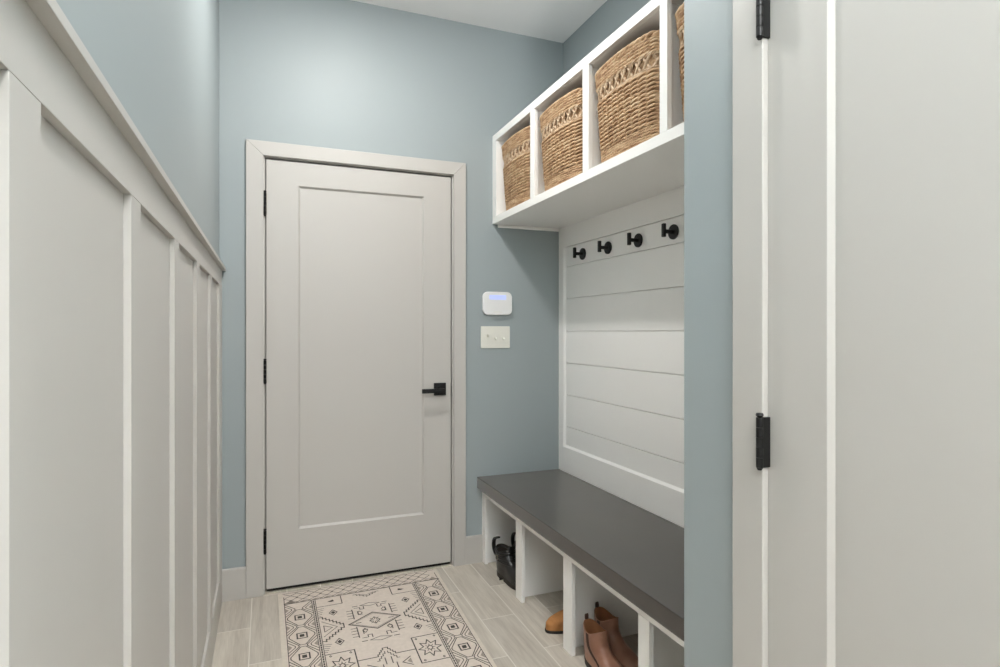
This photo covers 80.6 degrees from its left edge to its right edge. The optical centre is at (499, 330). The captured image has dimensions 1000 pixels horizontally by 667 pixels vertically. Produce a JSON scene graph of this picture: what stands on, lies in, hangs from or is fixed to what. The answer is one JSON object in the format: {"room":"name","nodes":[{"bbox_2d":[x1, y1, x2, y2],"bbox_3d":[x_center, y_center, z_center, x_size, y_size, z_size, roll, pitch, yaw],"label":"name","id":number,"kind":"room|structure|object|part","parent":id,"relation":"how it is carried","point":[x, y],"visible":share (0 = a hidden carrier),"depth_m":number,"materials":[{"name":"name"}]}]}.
{"room":"mudroom","nodes":[
{"label":"mudroom","id":0,"kind":"room"},
{"bbox_2d":[56,0,218,255],"bbox_3d":[-0.331,-0.201,0.156,0.100,2.907,5.735,0,0,-22],"label":"wall","id":1,"kind":"structure","parent":0,"point":[159,58],"depth_m":1.33,"materials":[{"name":"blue paint"}]},
{"bbox_2d":[0,0,221,666],"bbox_3d":[-0.256,0.487,0.118,0.012,1.530,5.621,0,0,-22],"label":"wainscoting","id":2,"kind":"structure","parent":1,"relation":"attached to","point":[111,302],"depth_m":0.72,"materials":[{"name":"grey paint"}]},
{"bbox_2d":[25,0,225,270],"bbox_3d":[-0.249,-0.285,0.124,0.028,0.014,5.615,0,0,-22],"label":"trim","id":3,"kind":"structure","parent":1,"relation":"attached to","point":[49,13],"depth_m":0.69,"materials":[{"name":"grey paint"}]},
{"bbox_2d":[201,572,221,666],"bbox_3d":[-0.254,1.177,0.115,0.012,0.150,5.601,0,0,-22],"label":"baseboard","id":4,"kind":"structure","parent":1,"relation":"attached to","point":[207,659],"depth_m":2.29,"materials":[{"name":"grey paint"}]},
{"bbox_2d":[219,0,562,568],"bbox_3d":[-0.491,-0.201,3.114,1.788,2.907,0.120,0,0,-22],"label":"wall","id":5,"kind":"structure","parent":0,"point":[351,75],"depth_m":3.06,"materials":[{"name":"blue paint"}]},
{"bbox_2d":[222,566,245,601],"bbox_3d":[-1.244,1.179,2.742,0.113,0.147,0.014,0,0,-22],"label":"baseboard","id":6,"kind":"structure","parent":5,"relation":"attached to","point":[233,579],"depth_m":2.74,"materials":[{"name":"grey paint"}]},
{"bbox_2d":[246,139,465,598],"bbox_3d":[-0.709,0.209,3.027,0.942,2.086,0.120,0,0,-22],"label":"door frame","id":7,"kind":"structure","parent":5,"relation":"attached to","point":[264,157],"depth_m":2.86,"materials":[{"name":"grey paint"}]},
{"bbox_2d":[263,159,450,590],"bbox_3d":[-0.690,0.212,2.960,0.927,2.060,0.098,0,0,-22],"label":"door","id":8,"kind":"structure","parent":5,"relation":"in","point":[357,363],"depth_m":2.96,"materials":[{"name":"grey paint"}]},
{"bbox_3d":[-0.344,0.311,3.052,0.122,0.023,0.013,0,0,-22],"label":"lever","id":9,"kind":"part","parent":8,"relation":"part of","materials":[{"name":"black metal"}]},
{"bbox_3d":[-0.317,0.307,3.112,0.065,0.065,0.011,0,0,-22],"label":"handle","id":10,"kind":"part","parent":8,"relation":"part of","materials":[{"name":"black metal"}]},
{"bbox_2d":[265,563,451,593],"bbox_3d":[-0.709,1.249,3.027,0.926,0.007,0.120,0,0,-22],"label":"threshold","id":11,"kind":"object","parent":5,"relation":"attached to","point":[450,564],"depth_m":2.96,"materials":[{"name":"brown wood"}]},
{"bbox_2d":[466,534,481,564],"bbox_3d":[-0.142,1.179,3.180,0.095,0.147,0.014,0,0,-22],"label":"baseboard","id":12,"kind":"structure","parent":5,"relation":"attached to","point":[474,542],"depth_m":3.17,"materials":[{"name":"grey paint"}]},
{"bbox_2d":[481,326,509,347],"bbox_3d":[-0.022,0.034,3.224,0.170,0.120,0.021,0,0,-22],"label":"light switch","id":13,"kind":"object","parent":5,"relation":"attached to","point":[491,336],"visible":1,"depth_m":3.23,"materials":[{"name":"white plastic"}]},
{"bbox_2d":[482,292,511,314],"bbox_3d":[-0.016,-0.150,3.225,0.172,0.126,0.023,0,0,-22],"label":"alarm keypad","id":14,"kind":"object","parent":5,"relation":"attached to","point":[493,303],"visible":1,"depth_m":3.21,"materials":[{"name":"white plastic"}]},
{"bbox_2d":[212,562,637,666],"bbox_3d":[0.542,1.277,0.514,1.988,0.050,5.755,0,0,-22],"label":"floor","id":15,"kind":"structure","parent":0,"point":[512,632],"depth_m":2.51,"materials":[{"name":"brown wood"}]},
{"bbox_2d":[278,569,496,666],"bbox_3d":[-0.385,1.249,2.159,0.775,0.005,1.702,0,0,-22],"label":"runner rug","id":16,"kind":"object","parent":15,"relation":"on","point":[413,619],"visible":1,"depth_m":2.49,"materials":[{"name":"beige fabric"}]},
{"bbox_2d":[492,536,515,589],"bbox_3d":[0.057,1.161,2.956,0.102,0.184,0.340,0,0,-33],"label":"boot","id":17,"kind":"object","parent":15,"relation":"on","point":[505,555],"visible":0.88,"depth_m":2.95,"materials":[{"name":"black leather"}]},
{"bbox_2d":[511,532,515,554],"bbox_3d":[0.155,1.161,3.022,0.102,0.184,0.340,0,0,-32],"label":"boot","id":18,"kind":"object","parent":15,"relation":"on","point":[513,541],"visible":0.02,"depth_m":3.15,"materials":[{"name":"black leather"}]},
{"bbox_2d":[545,610,562,633],"bbox_3d":[0.316,1.161,2.498,0.274,0.181,0.086,0,0,-22],"label":"boot","id":19,"kind":"object","parent":15,"relation":"on","point":[554,624],"visible":0.16,"depth_m":2.44,"materials":[{"name":"brown leather"}]},
{"bbox_2d":[482,492,683,666],"bbox_3d":[0.500,1.052,2.369,0.495,0.400,1.993,0,0,-22],"label":"cubby","id":20,"kind":"object","parent":15,"relation":"on","point":[542,567],"visible":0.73,"depth_m":2.40,"materials":[{"name":"white paint"}]},
{"bbox_3d":[0.142,1.051,3.279,0.465,0.397,0.039,0,0,-22],"label":"panel","id":21,"kind":"part","parent":20,"relation":"part of","materials":[{"name":"white paint"}]},
{"bbox_2d":[477,469,683,640],"bbox_3d":[0.473,0.821,2.359,0.496,0.062,1.993,0,0,-22],"label":"bench top","id":22,"kind":"object","parent":20,"relation":"on","point":[638,553],"visible":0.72,"depth_m":2.31,"materials":[{"name":"grey wood"}]},
{"bbox_2d":[583,613,622,666],"bbox_3d":[0.387,1.164,2.126,0.086,0.177,0.274,0,0,-26],"label":"boot","id":23,"kind":"object","parent":15,"relation":"on","point":[598,653],"visible":1,"depth_m":2.14,"materials":[{"name":"brown leather"}]},
{"bbox_2d":[594,602,637,666],"bbox_3d":[0.446,1.164,2.224,0.086,0.177,0.274,0,0,-28],"label":"boot","id":24,"kind":"object","parent":15,"relation":"on","point":[621,651],"visible":0.65,"depth_m":2.22,"materials":[{"name":"brown leather"}]},
{"bbox_2d":[353,0,606,42],"bbox_3d":[0.542,-1.680,0.514,1.988,0.050,5.755,0,0,-22],"label":"ceiling","id":25,"kind":"structure","parent":0,"point":[552,20],"depth_m":3.06,"materials":[{"name":"white paint"}]},
{"bbox_2d":[563,0,650,74],"bbox_3d":[0.773,-0.201,2.489,0.100,2.907,2.215,0,0,-22],"label":"wall","id":26,"kind":"structure","parent":0,"point":[612,14],"depth_m":3.04,"materials":[{"name":"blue paint"}]},
{"bbox_2d":[573,247,585,259],"bbox_3d":[0.416,-0.410,3.127,0.059,0.062,0.062,0,0,-22],"label":"coat hook","id":27,"kind":"object","parent":26,"relation":"attached to","point":[582,254],"visible":1,"depth_m":3.12,"materials":[{"name":"black metal"}]},
{"bbox_3d":[0.439,-0.410,3.136,0.008,0.062,0.062,0,0,-22],"label":"plate","id":28,"kind":"part","parent":27,"relation":"part of","materials":[{"name":"black metal"}]},
{"bbox_2d":[492,0,683,231],"bbox_3d":[0.528,-0.817,2.381,0.434,0.498,1.993,0,0,-22],"label":"cubby shelf","id":29,"kind":"object","parent":26,"relation":"attached to","point":[655,166],"visible":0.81,"depth_m":2.30,"materials":[{"name":"white paint"}]},
{"bbox_3d":[0.173,-0.824,3.282,0.404,0.407,0.055,0,0,-22],"label":"panel","id":30,"kind":"part","parent":29,"relation":"part of","materials":[{"name":"white paint"}]},
{"bbox_2d":[501,126,529,210],"bbox_3d":[0.237,-0.804,3.047,0.397,0.360,0.420,0,0,-22],"label":"wicker basket","id":31,"kind":"object","parent":29,"relation":"in","point":[516,150],"visible":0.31,"depth_m":2.94,"materials":[{"name":"brown wicker"}]},
{"bbox_2d":[539,88,582,190],"bbox_3d":[0.410,-0.804,2.612,0.397,0.360,0.420,0,0,-22],"label":"wicker basket","id":32,"kind":"object","parent":29,"relation":"in","point":[561,123],"visible":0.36,"depth_m":2.49,"materials":[{"name":"brown wicker"}]},
{"bbox_3d":[0.536,-0.603,2.384,0.416,0.036,1.993,0,0,-22],"label":"panel","id":33,"kind":"part","parent":29,"relation":"part of","materials":[{"name":"white paint"}]},
{"bbox_3d":[0.536,-1.037,2.384,0.416,0.018,1.993,0,0,-22],"label":"panel","id":34,"kind":"part","parent":29,"relation":"part of","materials":[{"name":"white paint"}]},
{"bbox_2d":[595,29,659,162],"bbox_3d":[0.591,-0.804,2.157,0.397,0.360,0.420,0,0,-22],"label":"wicker basket","id":35,"kind":"object","parent":29,"relation":"in","point":[628,83],"visible":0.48,"depth_m":2.03,"materials":[{"name":"brown wicker"}]},
{"bbox_2d":[675,3,683,119],"bbox_3d":[0.768,-0.804,1.713,0.397,0.360,0.420,0,0,-22],"label":"wicker basket","id":36,"kind":"object","parent":29,"relation":"on","point":[679,15],"visible":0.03,"depth_m":1.79,"materials":[{"name":"brown wicker"}]},
{"bbox_2d":[598,241,611,253],"bbox_3d":[0.508,-0.410,2.894,0.059,0.062,0.062,0,0,-22],"label":"coat hook","id":37,"kind":"object","parent":26,"relation":"attached to","point":[607,247],"visible":1,"depth_m":2.88,"materials":[{"name":"black metal"}]},
{"bbox_3d":[0.532,-0.410,2.904,0.008,0.062,0.062,0,0,-22],"label":"plate","id":38,"kind":"part","parent":37,"relation":"part of","materials":[{"name":"black metal"}]},
{"bbox_2d":[559,186,683,527],"bbox_3d":[0.714,0.103,2.455,0.020,1.374,1.995,0,0,-22],"label":"trim","id":39,"kind":"structure","parent":26,"relation":"attached to","point":[665,500],"depth_m":2.85,"materials":[{"name":"white paint"}]},
{"bbox_2d":[566,215,683,525],"bbox_3d":[0.723,0.134,2.458,0.018,1.436,1.995,0,0,-22],"label":"wall panel","id":40,"kind":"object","parent":26,"relation":"attached to","point":[625,306],"depth_m":2.74,"materials":[{"name":"white paint"}]},
{"bbox_2d":[627,233,642,246],"bbox_3d":[0.602,-0.410,2.658,0.059,0.062,0.062,0,0,-22],"label":"coat hook","id":41,"kind":"object","parent":26,"relation":"attached to","point":[638,239],"visible":1,"depth_m":2.65,"materials":[{"name":"black metal"}]},
{"bbox_3d":[0.625,-0.410,2.668,0.008,0.062,0.062,0,0,-22],"label":"plate","id":42,"kind":"part","parent":41,"relation":"part of","materials":[{"name":"black metal"}]},
{"bbox_2d":[661,223,678,238],"bbox_3d":[0.693,-0.410,2.428,0.059,0.062,0.062,0,0,-22],"label":"coat hook","id":43,"kind":"object","parent":26,"relation":"attached to","point":[673,231],"visible":1,"depth_m":2.42,"materials":[{"name":"black metal"}]},
{"bbox_3d":[0.717,-0.410,2.437,0.008,0.062,0.062,0,0,-22],"label":"plate","id":44,"kind":"part","parent":43,"relation":"part of","materials":[{"name":"black metal"}]},
{"bbox_2d":[684,0,732,666],"bbox_3d":[1.431,-0.201,-0.233,0.688,2.907,3.710,0,0,-22],"label":"wall","id":45,"kind":"structure","parent":0,"point":[708,24],"depth_m":1.29,"materials":[{"name":"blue paint"}]},
{"bbox_2d":[733,0,767,666],"bbox_3d":[0.655,0.169,0.767,0.015,2.166,0.946,0,0,-22],"label":"trim","id":46,"kind":"structure","parent":45,"relation":"attached to","point":[750,54],"depth_m":1.16,"materials":[{"name":"grey paint"}]},
{"bbox_2d":[756,0,999,666],"bbox_3d":[0.663,0.211,0.784,0.069,2.058,0.776,0,0,-22],"label":"door","id":47,"kind":"structure","parent":45,"relation":"in","point":[878,442],"depth_m":0.94,"materials":[{"name":"grey paint"}]}
]}

